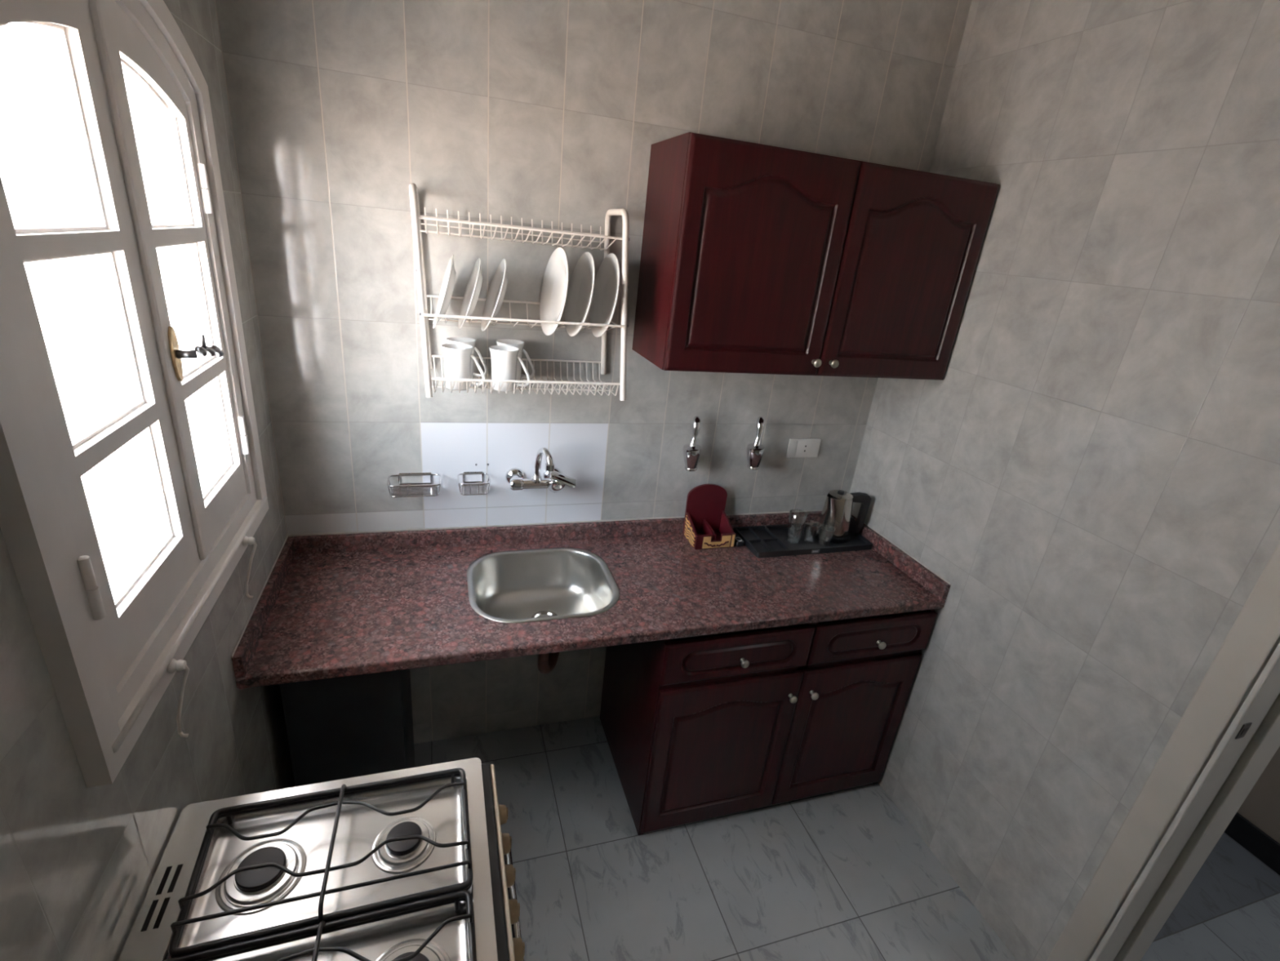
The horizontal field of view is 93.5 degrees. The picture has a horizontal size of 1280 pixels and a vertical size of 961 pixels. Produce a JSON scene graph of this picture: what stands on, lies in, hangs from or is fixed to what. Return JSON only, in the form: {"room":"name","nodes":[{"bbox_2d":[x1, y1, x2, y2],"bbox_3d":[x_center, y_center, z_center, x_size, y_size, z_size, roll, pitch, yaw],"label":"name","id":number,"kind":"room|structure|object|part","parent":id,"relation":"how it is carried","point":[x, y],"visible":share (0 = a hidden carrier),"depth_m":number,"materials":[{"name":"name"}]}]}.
{"room":"kitchen","nodes":[
{"label":"kitchen","id":0,"kind":"room"},
{"bbox_2d":[0,0,295,960],"bbox_3d":[-0.708,0.277,0.465,0.150,2.750,2.750,-2,23,-18],"label":"wall","id":1,"kind":"structure","parent":0,"point":[79,864],"depth_m":0.92,"materials":[{"name":"tile"}]},
{"bbox_2d":[0,0,268,787],"bbox_3d":[-0.805,-0.261,0.984,0.116,1.087,0.873,-2,23,-18],"label":"window","id":2,"kind":"structure","parent":1,"relation":"in","point":[132,482],"depth_m":0.90,"materials":[{"name":"beige paint"}]},
{"bbox_3d":[-0.759,-0.440,0.735,0.003,0.252,0.254,-2,23,-18],"label":"pane","id":3,"kind":"part","parent":2,"relation":"part of","materials":[{"name":"clear glass"}]},
{"bbox_3d":[-0.786,-0.189,0.836,0.003,0.239,0.254,-2,23,-18],"label":"pane","id":4,"kind":"part","parent":2,"relation":"part of","materials":[{"name":"clear glass"}]},
{"bbox_3d":[-0.771,-0.199,0.836,0.034,0.926,0.372,-2,23,-18],"label":"sash frame","id":5,"kind":"part","parent":2,"relation":"part of","materials":[{"name":"beige paint"}]},
{"bbox_3d":[-0.811,0.049,0.932,0.003,0.221,0.254,-2,23,-18],"label":"pane","id":6,"kind":"part","parent":2,"relation":"part of","materials":[{"name":"clear glass"}]},
{"bbox_3d":[-0.870,-0.583,1.058,0.003,0.252,0.245,-2,23,-18],"label":"pane","id":7,"kind":"part","parent":2,"relation":"part of","materials":[{"name":"clear glass"}]},
{"bbox_3d":[-0.814,-0.222,1.056,0.005,0.096,0.028,-2,23,-18],"label":"plate","id":8,"kind":"part","parent":2,"relation":"part of","materials":[{"name":"gold metal"}]},
{"bbox_3d":[-0.877,-0.335,1.147,0.034,0.925,0.312,-2,23,-18],"label":"sash frame","id":9,"kind":"part","parent":2,"relation":"part of","materials":[{"name":"beige paint"}]},
{"bbox_2d":[166,658,189,737],"bbox_3d":[-0.779,0.375,1.019,0.048,0.182,0.026,11,22,11],"label":"stay","id":10,"kind":"object","parent":2,"relation":"attached to","point":[175,665],"visible":1,"depth_m":1.00,"materials":[{"name":"white metal"}]},
{"bbox_3d":[-0.778,0.376,1.027,0.048,0.175,0.013,10,22,9],"label":"hook rod","id":11,"kind":"part","parent":10,"relation":"part of","materials":[{"name":"white metal"}]},
{"bbox_3d":[-0.896,-0.331,1.160,0.003,0.239,0.245,-2,23,-18],"label":"pane","id":12,"kind":"part","parent":2,"relation":"part of","materials":[{"name":"clear glass"}]},
{"bbox_3d":[-0.807,-0.244,1.106,0.044,0.057,0.118,-2,23,-18],"label":"lever","id":13,"kind":"part","parent":2,"relation":"part of","materials":[{"name":"metal"}]},
{"bbox_3d":[-0.922,-0.093,1.256,0.003,0.221,0.245,-2,23,-18],"label":"pane","id":14,"kind":"part","parent":2,"relation":"part of","materials":[{"name":"clear glass"}]},
{"bbox_2d":[241,535,257,598],"bbox_3d":[-0.908,0.206,1.397,0.048,0.177,0.026,11,22,11],"label":"stay","id":15,"kind":"object","parent":2,"relation":"attached to","point":[250,540],"visible":1,"depth_m":1.39,"materials":[{"name":"white metal"}]},
{"bbox_3d":[-0.907,0.207,1.406,0.048,0.170,0.013,10,22,9],"label":"hook rod","id":16,"kind":"part","parent":15,"relation":"part of","materials":[{"name":"white metal"}]},
{"bbox_2d":[214,0,971,743],"bbox_3d":[-0.097,-0.307,2.076,2.347,2.750,0.150,-2,23,-18],"label":"wall","id":17,"kind":"structure","parent":0,"point":[548,111],"depth_m":1.75,"materials":[{"name":"tile"}]},
{"bbox_2d":[386,472,441,497],"bbox_3d":[-0.699,0.014,1.872,0.158,0.045,0.095,-2,23,-18],"label":"basket","id":18,"kind":"object","parent":17,"relation":"attached to","point":[403,486],"visible":1,"depth_m":1.88,"materials":[{"name":"silver metal"}]},
{"bbox_2d":[457,471,490,494],"bbox_3d":[-0.531,0.010,1.927,0.101,0.045,0.095,-2,23,-18],"label":"basket","id":19,"kind":"object","parent":17,"relation":"attached to","point":[468,485],"visible":1,"depth_m":1.93,"materials":[{"name":"silver metal"}]},
{"bbox_2d":[408,182,630,400],"bbox_3d":[-0.324,-0.507,1.674,0.571,0.510,0.253,-2,23,-18],"label":"dish rack","id":20,"kind":"object","parent":17,"relation":"attached to","point":[413,189],"visible":0.93,"depth_m":1.65,"materials":[{"name":"white metal"}]},
{"bbox_3d":[-0.576,-0.500,1.591,0.040,0.510,0.253,-2,23,-18],"label":"frame","id":21,"kind":"part","parent":20,"relation":"part of","materials":[{"name":"white metal"}]},
{"bbox_2d":[432,254,456,328],"bbox_3d":[-0.524,-0.504,1.609,0.063,0.193,0.200,-2,23,-20],"label":"plate","id":22,"kind":"object","parent":20,"relation":"on","point":[448,283],"visible":0.96,"depth_m":1.57,"materials":[{"name":"white ceramic"}]},
{"bbox_2d":[441,343,485,390],"bbox_3d":[-0.489,-0.311,1.655,0.105,0.115,0.081,-9,26,-33],"label":"mug","id":23,"kind":"object","parent":20,"relation":"on","point":[457,357],"visible":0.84,"depth_m":1.62,"materials":[{"name":"white ceramic"}]},
{"bbox_3d":[-0.446,-0.303,1.654,0.042,0.086,0.008,4,22,-5],"label":"handle","id":24,"kind":"part","parent":23,"relation":"part of","materials":[{"name":"white ceramic"}]},
{"bbox_2d":[446,337,487,378],"bbox_3d":[-0.507,-0.352,1.752,0.105,0.115,0.081,-9,26,-33],"label":"mug","id":25,"kind":"object","parent":20,"relation":"on","point":[470,341],"visible":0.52,"depth_m":1.75,"materials":[{"name":"white ceramic"}]},
{"bbox_3d":[-0.465,-0.344,1.751,0.042,0.086,0.008,4,22,-5],"label":"handle","id":26,"kind":"part","parent":25,"relation":"part of","materials":[{"name":"white ceramic"}]},
{"bbox_2d":[457,257,482,328],"bbox_3d":[-0.460,-0.505,1.631,0.064,0.188,0.196,-2,23,-20],"label":"plate","id":27,"kind":"object","parent":20,"relation":"on","point":[473,290],"visible":0.93,"depth_m":1.65,"materials":[{"name":"white ceramic"}]},
{"bbox_2d":[480,258,507,331],"bbox_3d":[-0.400,-0.507,1.650,0.066,0.193,0.202,-3,23,-21],"label":"plate","id":28,"kind":"object","parent":20,"relation":"on","point":[496,292],"visible":0.93,"depth_m":1.68,"materials":[{"name":"white ceramic"}]},
{"bbox_2d":[488,345,530,391],"bbox_3d":[-0.371,-0.314,1.693,0.105,0.115,0.081,-9,26,-33],"label":"mug","id":29,"kind":"object","parent":20,"relation":"on","point":[504,358],"visible":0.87,"depth_m":1.66,"materials":[{"name":"white ceramic"}]},
{"bbox_3d":[-0.329,-0.306,1.693,0.042,0.086,0.008,4,22,-5],"label":"handle","id":30,"kind":"part","parent":29,"relation":"part of","materials":[{"name":"white ceramic"}]},
{"bbox_2d":[496,338,534,380],"bbox_3d":[-0.376,-0.356,1.795,0.105,0.115,0.081,-9,26,-33],"label":"mug","id":31,"kind":"object","parent":20,"relation":"on","point":[514,343],"visible":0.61,"depth_m":1.78,"materials":[{"name":"white ceramic"}]},
{"bbox_3d":[-0.334,-0.347,1.794,0.042,0.086,0.008,4,22,-5],"label":"handle","id":32,"kind":"part","parent":31,"relation":"part of","materials":[{"name":"white ceramic"}]},
{"bbox_2d":[418,207,622,250],"bbox_3d":[-0.321,-0.674,1.625,0.533,0.065,0.200,-2,23,-18],"label":"wire shelf","id":33,"kind":"object","parent":20,"relation":"attached to","point":[606,237],"depth_m":1.66,"materials":[{"name":"white metal"}]},
{"bbox_2d":[422,294,625,330],"bbox_3d":[-0.329,-0.459,1.697,0.534,0.064,0.236,-2,23,-18],"label":"wire shelf","id":34,"kind":"object","parent":20,"relation":"attached to","point":[425,316],"depth_m":1.64,"materials":[{"name":"white metal"}]},
{"bbox_2d":[431,355,620,395],"bbox_3d":[-0.337,-0.303,1.761,0.532,0.060,0.238,-2,23,-18],"label":"wire shelf","id":35,"kind":"object","parent":20,"relation":"attached to","point":[603,359],"depth_m":1.72,"materials":[{"name":"white metal"}]},
{"bbox_2d":[539,247,568,335],"bbox_3d":[-0.239,-0.530,1.696,0.045,0.238,0.240,-4,24,-24],"label":"plate","id":36,"kind":"object","parent":20,"relation":"on","point":[554,289],"visible":0.98,"depth_m":1.72,"materials":[{"name":"white ceramic"}]},
{"bbox_2d":[564,251,595,336],"bbox_3d":[-0.170,-0.530,1.719,0.051,0.233,0.236,-3,23,-21],"label":"plate","id":37,"kind":"object","parent":20,"relation":"on","point":[581,285],"visible":0.98,"depth_m":1.74,"materials":[{"name":"white ceramic"}]},
{"bbox_2d":[589,253,619,337],"bbox_3d":[-0.099,-0.533,1.741,0.046,0.234,0.236,-3,23,-21],"label":"plate","id":38,"kind":"object","parent":20,"relation":"on","point":[606,282],"visible":0.97,"depth_m":1.76,"materials":[{"name":"white ceramic"}]},
{"bbox_3d":[-0.072,-0.513,1.757,0.040,0.510,0.253,-2,23,-18],"label":"frame","id":39,"kind":"part","parent":20,"relation":"part of","materials":[{"name":"white metal"}]},
{"bbox_2d":[505,447,576,493],"bbox_3d":[-0.314,-0.034,1.938,0.217,0.172,0.169,-2,23,-18],"label":"mixer tap","id":40,"kind":"object","parent":17,"relation":"attached to","point":[553,479],"visible":1,"depth_m":1.94,"materials":[{"name":"silver metal"}]},
{"bbox_3d":[-0.306,-0.041,1.909,0.034,0.138,0.123,-10,27,-35],"label":"spout","id":41,"kind":"part","parent":40,"relation":"part of","materials":[{"name":"silver metal"}]},
{"bbox_3d":[-0.254,0.003,1.959,0.091,0.081,0.071,-2,23,-18],"label":"lever","id":42,"kind":"part","parent":40,"relation":"part of","materials":[{"name":"silver metal"}]},
{"bbox_2d":[682,415,701,471],"bbox_3d":[0.184,-0.132,2.113,0.066,0.194,0.109,6,22,0],"label":"valve","id":43,"kind":"object","parent":17,"relation":"attached to","point":[691,451],"visible":1,"depth_m":2.08,"materials":[{"name":"silver metal"}]},
{"bbox_3d":[0.191,-0.166,2.088,0.033,0.112,0.053,13,23,16],"label":"lever","id":44,"kind":"part","parent":43,"relation":"part of","materials":[{"name":"silver metal"}]},
{"bbox_2d":[746,416,764,470],"bbox_3d":[0.421,-0.138,2.191,0.066,0.194,0.109,6,22,0],"label":"valve","id":45,"kind":"object","parent":17,"relation":"attached to","point":[755,451],"visible":1,"depth_m":2.16,"materials":[{"name":"silver metal"}]},
{"bbox_3d":[0.428,-0.172,2.166,0.033,0.112,0.053,13,23,16],"label":"lever","id":46,"kind":"part","parent":45,"relation":"part of","materials":[{"name":"silver metal"}]},
{"bbox_2d":[786,438,821,457],"bbox_3d":[0.628,-0.124,2.309,0.136,0.075,0.012,-2,23,-18],"label":"wall socket","id":47,"kind":"object","parent":17,"relation":"attached to","point":[797,447],"visible":1,"depth_m":2.30,"materials":[{"name":"white plastic"}]},
{"bbox_2d":[631,132,999,379],"bbox_3d":[0.524,-0.649,1.851,0.986,0.600,0.348,-2,23,-18],"label":"upper cabinet","id":48,"kind":"object","parent":17,"relation":"attached to","point":[756,258],"visible":1,"depth_m":1.70,"materials":[{"name":"brown wood"}]},
{"bbox_3d":[0.332,-0.586,1.658,0.496,0.585,0.020,-2,23,-18],"label":"door","id":49,"kind":"part","parent":48,"relation":"part of","materials":[{"name":"brown wood"}]},
{"bbox_3d":[0.527,-0.352,1.800,0.026,0.026,0.029,-2,23,-18],"label":"knob","id":50,"kind":"part","parent":48,"relation":"part of","materials":[{"name":"grey metal"}]},
{"bbox_3d":[0.585,-0.353,1.819,0.026,0.026,0.029,-2,23,-18],"label":"knob","id":51,"kind":"part","parent":48,"relation":"part of","materials":[{"name":"grey metal"}]},
{"bbox_3d":[0.800,-0.598,1.812,0.486,0.585,0.020,-2,23,-18],"label":"door","id":52,"kind":"part","parent":48,"relation":"part of","materials":[{"name":"brown wood"}]},
{"bbox_2d":[413,715,1279,960],"bbox_3d":[0.776,1.550,1.529,3.570,0.100,3.050,-2,23,-18],"label":"floor","id":53,"kind":"structure","parent":0,"point":[842,874],"depth_m":1.96,"materials":[{"name":"tile"}]},
{"bbox_2d":[117,757,524,960],"bbox_3d":[-0.504,1.056,1.081,0.575,0.892,0.557,-2,23,-18],"label":"gas stove","id":54,"kind":"object","parent":53,"relation":"on","point":[408,864],"visible":1,"depth_m":1.00,"materials":[{"name":"metal"}]},
{"bbox_3d":[-0.626,0.648,0.997,0.130,0.013,0.130,-2,23,-18],"label":"burner","id":55,"kind":"part","parent":54,"relation":"part of","materials":[{"name":"metal"}]},
{"bbox_3d":[-0.418,0.641,1.069,0.107,0.013,0.107,-2,23,-18],"label":"burner","id":56,"kind":"part","parent":54,"relation":"part of","materials":[{"name":"metal"}]},
{"bbox_3d":[-0.338,0.729,0.872,0.130,0.013,0.130,-2,23,-18],"label":"burner","id":57,"kind":"part","parent":54,"relation":"part of","materials":[{"name":"metal"}]},
{"bbox_3d":[-0.234,0.761,1.043,0.008,0.138,0.553,-2,23,-18],"label":"control panel","id":58,"kind":"part","parent":54,"relation":"part of","materials":[{"name":"metal"}]},
{"bbox_3d":[-0.282,0.684,1.234,0.024,0.048,0.048,-2,23,-18],"label":"knob","id":59,"kind":"part","parent":54,"relation":"part of","materials":[{"name":"brown plastic"}]},
{"bbox_3d":[-0.263,0.709,1.176,0.024,0.048,0.048,-2,23,-18],"label":"knob","id":60,"kind":"part","parent":54,"relation":"part of","materials":[{"name":"brown plastic"}]},
{"bbox_3d":[-0.243,0.734,1.119,0.024,0.048,0.048,-2,23,-18],"label":"knob","id":61,"kind":"part","parent":54,"relation":"part of","materials":[{"name":"brown plastic"}]},
{"bbox_3d":[-0.227,0.864,1.091,0.032,0.021,0.453,-2,23,-18],"label":"oven handle","id":62,"kind":"part","parent":54,"relation":"part of","materials":[{"name":"metal"}]},
{"bbox_3d":[-0.224,0.759,1.062,0.024,0.048,0.048,-2,23,-18],"label":"knob","id":63,"kind":"part","parent":54,"relation":"part of","materials":[{"name":"brown plastic"}]},
{"bbox_3d":[-0.204,0.784,1.004,0.024,0.048,0.048,-2,23,-18],"label":"knob","id":64,"kind":"part","parent":54,"relation":"part of","materials":[{"name":"brown plastic"}]},
{"bbox_2d":[279,669,414,786],"bbox_3d":[-0.884,0.772,1.892,0.293,0.740,0.370,-2,23,-18],"label":"storage box","id":65,"kind":"object","parent":53,"relation":"on","point":[348,726],"visible":0.35,"depth_m":1.67,"materials":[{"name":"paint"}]},
{"bbox_2d":[600,608,937,835],"bbox_3d":[0.425,0.717,2.263,0.984,0.823,0.595,-2,23,-18],"label":"base cabinet","id":66,"kind":"object","parent":53,"relation":"on","point":[696,728],"visible":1,"depth_m":2.01,"materials":[{"name":"brown wood"}]},
{"bbox_2d":[231,509,951,688],"bbox_3d":[-0.036,0.299,1.940,2.045,0.096,0.586,-2,23,-18],"label":"countertop","id":67,"kind":"structure","parent":66,"relation":"on","point":[335,604],"depth_m":1.84,"materials":[{"name":"red stone"}]},
{"bbox_2d":[466,546,619,674],"bbox_3d":[-0.333,0.480,1.977,0.448,0.396,0.481,-2,23,-18],"label":"sink","id":68,"kind":"object","parent":67,"relation":"in","point":[535,584],"visible":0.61,"depth_m":2.03,"materials":[{"name":"metal"}]},
{"bbox_3d":[-0.310,0.385,1.902,0.448,0.160,0.408,-2,23,-18],"label":"bowl","id":69,"kind":"part","parent":68,"relation":"part of","materials":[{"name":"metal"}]},
{"bbox_2d":[682,483,735,549],"bbox_3d":[0.262,0.131,2.202,0.159,0.203,0.131,-2,23,-18],"label":"caddy","id":70,"kind":"object","parent":67,"relation":"on","point":[706,525],"visible":1,"depth_m":2.23,"materials":[{"name":"paint"}]},
{"bbox_3d":[0.182,0.185,2.199,0.003,0.081,0.098,-2,23,-18],"label":"panel","id":71,"kind":"part","parent":70,"relation":"part of","materials":[{"name":"gold metal"}]},
{"bbox_3d":[0.278,0.222,2.179,0.108,0.046,0.002,-2,23,-18],"label":"panel","id":72,"kind":"part","parent":70,"relation":"part of","materials":[{"name":"beige wood"}]},
{"bbox_2d":[732,528,744,546],"bbox_3d":[0.560,0.204,2.338,0.488,0.024,0.126,-2,23,-18],"label":"power cord","id":73,"kind":"object","parent":67,"relation":"on","point":[739,541],"visible":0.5,"depth_m":2.22,"materials":[{"name":"black plastic"}]},
{"bbox_2d":[733,522,872,557],"bbox_3d":[0.627,0.223,2.313,0.498,0.022,0.204,-2,23,-18],"label":"serving tray","id":74,"kind":"object","parent":67,"relation":"on","point":[766,540],"visible":0.79,"depth_m":2.28,"materials":[{"name":"black plastic"}]},
{"bbox_2d":[786,509,807,543],"bbox_3d":[0.584,0.175,2.261,0.066,0.119,0.066,-2,23,-18],"label":"drinking glass","id":75,"kind":"object","parent":74,"relation":"on","point":[791,509],"visible":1,"depth_m":2.26,"materials":[{"name":"clear glass"}]},
{"bbox_2d":[803,520,821,543],"bbox_3d":[0.648,0.197,2.281,0.060,0.077,0.060,-2,23,-18],"label":"drinking glass","id":76,"kind":"object","parent":74,"relation":"on","point":[806,521],"visible":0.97,"depth_m":2.27,"materials":[{"name":"clear glass"}]},
{"bbox_2d":[817,524,835,546],"bbox_3d":[0.700,0.210,2.270,0.056,0.071,0.056,-2,23,-18],"label":"drinking glass","id":77,"kind":"object","parent":74,"relation":"on","point":[823,524],"visible":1,"depth_m":2.26,"materials":[{"name":"clear glass"}]},
{"bbox_2d":[813,489,871,543],"bbox_3d":[0.785,0.127,2.337,0.186,0.190,0.136,-2,23,-18],"label":"kettle","id":78,"kind":"object","parent":74,"relation":"on","point":[837,511],"visible":0.94,"depth_m":2.30,"materials":[{"name":"silver metal"}]},
{"bbox_3d":[0.769,0.052,2.299,0.091,0.013,0.091,-2,23,-18],"label":"lid","id":79,"kind":"part","parent":78,"relation":"part of","materials":[{"name":"metal"}]},
{"bbox_3d":[0.766,0.045,2.295,0.026,0.010,0.026,-2,23,-18],"label":"lid knob","id":80,"kind":"part","parent":78,"relation":"part of","materials":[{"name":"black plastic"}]},
{"bbox_3d":[0.840,0.126,2.337,0.078,0.164,0.026,3,22,-7],"label":"handle","id":81,"kind":"part","parent":78,"relation":"part of","materials":[{"name":"black plastic"}]},
{"bbox_3d":[0.268,0.904,1.996,0.498,0.600,0.016,-2,23,-18],"label":"door","id":82,"kind":"part","parent":66,"relation":"part of","materials":[{"name":"brown wood"}]},
{"bbox_3d":[0.304,0.535,1.843,0.500,0.147,0.020,-2,23,-18],"label":"drawer","id":83,"kind":"part","parent":66,"relation":"part of","materials":[{"name":"brown wood"}]},
{"bbox_3d":[0.317,0.554,1.830,0.027,0.027,0.029,-2,23,-18],"label":"knob","id":84,"kind":"part","parent":66,"relation":"part of","materials":[{"name":"grey metal"}]},
{"bbox_3d":[0.497,0.710,1.963,0.027,0.027,0.029,-2,23,-18],"label":"knob","id":85,"kind":"part","parent":66,"relation":"part of","materials":[{"name":"grey metal"}]},
{"bbox_3d":[0.574,0.708,1.989,0.027,0.027,0.029,-2,23,-18],"label":"knob","id":86,"kind":"part","parent":66,"relation":"part of","materials":[{"name":"grey metal"}]},
{"bbox_3d":[0.733,0.892,2.148,0.476,0.600,0.016,-2,23,-18],"label":"door","id":87,"kind":"part","parent":66,"relation":"part of","materials":[{"name":"brown wood"}]},
{"bbox_3d":[0.775,0.522,1.998,0.476,0.147,0.020,-2,23,-18],"label":"drawer","id":88,"kind":"part","parent":66,"relation":"part of","materials":[{"name":"brown wood"}]},
{"bbox_3d":[0.795,0.541,1.988,0.027,0.027,0.029,-2,23,-18],"label":"knob","id":89,"kind":"part","parent":66,"relation":"part of","materials":[{"name":"grey metal"}]},
{"bbox_2d":[849,0,1279,960],"bbox_3d":[1.369,0.222,1.148,0.130,2.750,2.750,-2,23,-18],"label":"wall","id":90,"kind":"structure","parent":0,"point":[1091,471],"depth_m":1.57,"materials":[{"name":"tile"}]},
{"bbox_2d":[1046,541,1279,960],"bbox_3d":[1.446,0.655,0.934,0.178,2.125,0.969,-2,23,-18],"label":"door frame","id":91,"kind":"structure","parent":90,"relation":"in","point":[1228,734],"depth_m":1.37,"materials":[{"name":"beige paint"}]},
{"bbox_3d":[1.270,0.527,1.267,0.026,0.040,0.004,-2,23,-18],"label":"strike plate","id":92,"kind":"part","parent":91,"relation":"part of","materials":[{"name":"metal"}]},
{"bbox_2d":[1236,746,1279,843],"bbox_3d":[2.540,0.191,1.533,0.150,2.750,3.050,-2,23,-18],"label":"wall","id":93,"kind":"structure","parent":0,"point":[1261,806],"depth_m":2.18,"materials":[{"name":"paint"}]},
{"bbox_2d":[1224,812,1279,875],"bbox_3d":[2.424,1.535,1.729,0.014,0.100,2.130,-2,23,-18],"label":"baseboard","id":94,"kind":"structure","parent":93,"relation":"attached to","point":[1259,843],"depth_m":2.21,"materials":[{"name":"black"}]}
]}

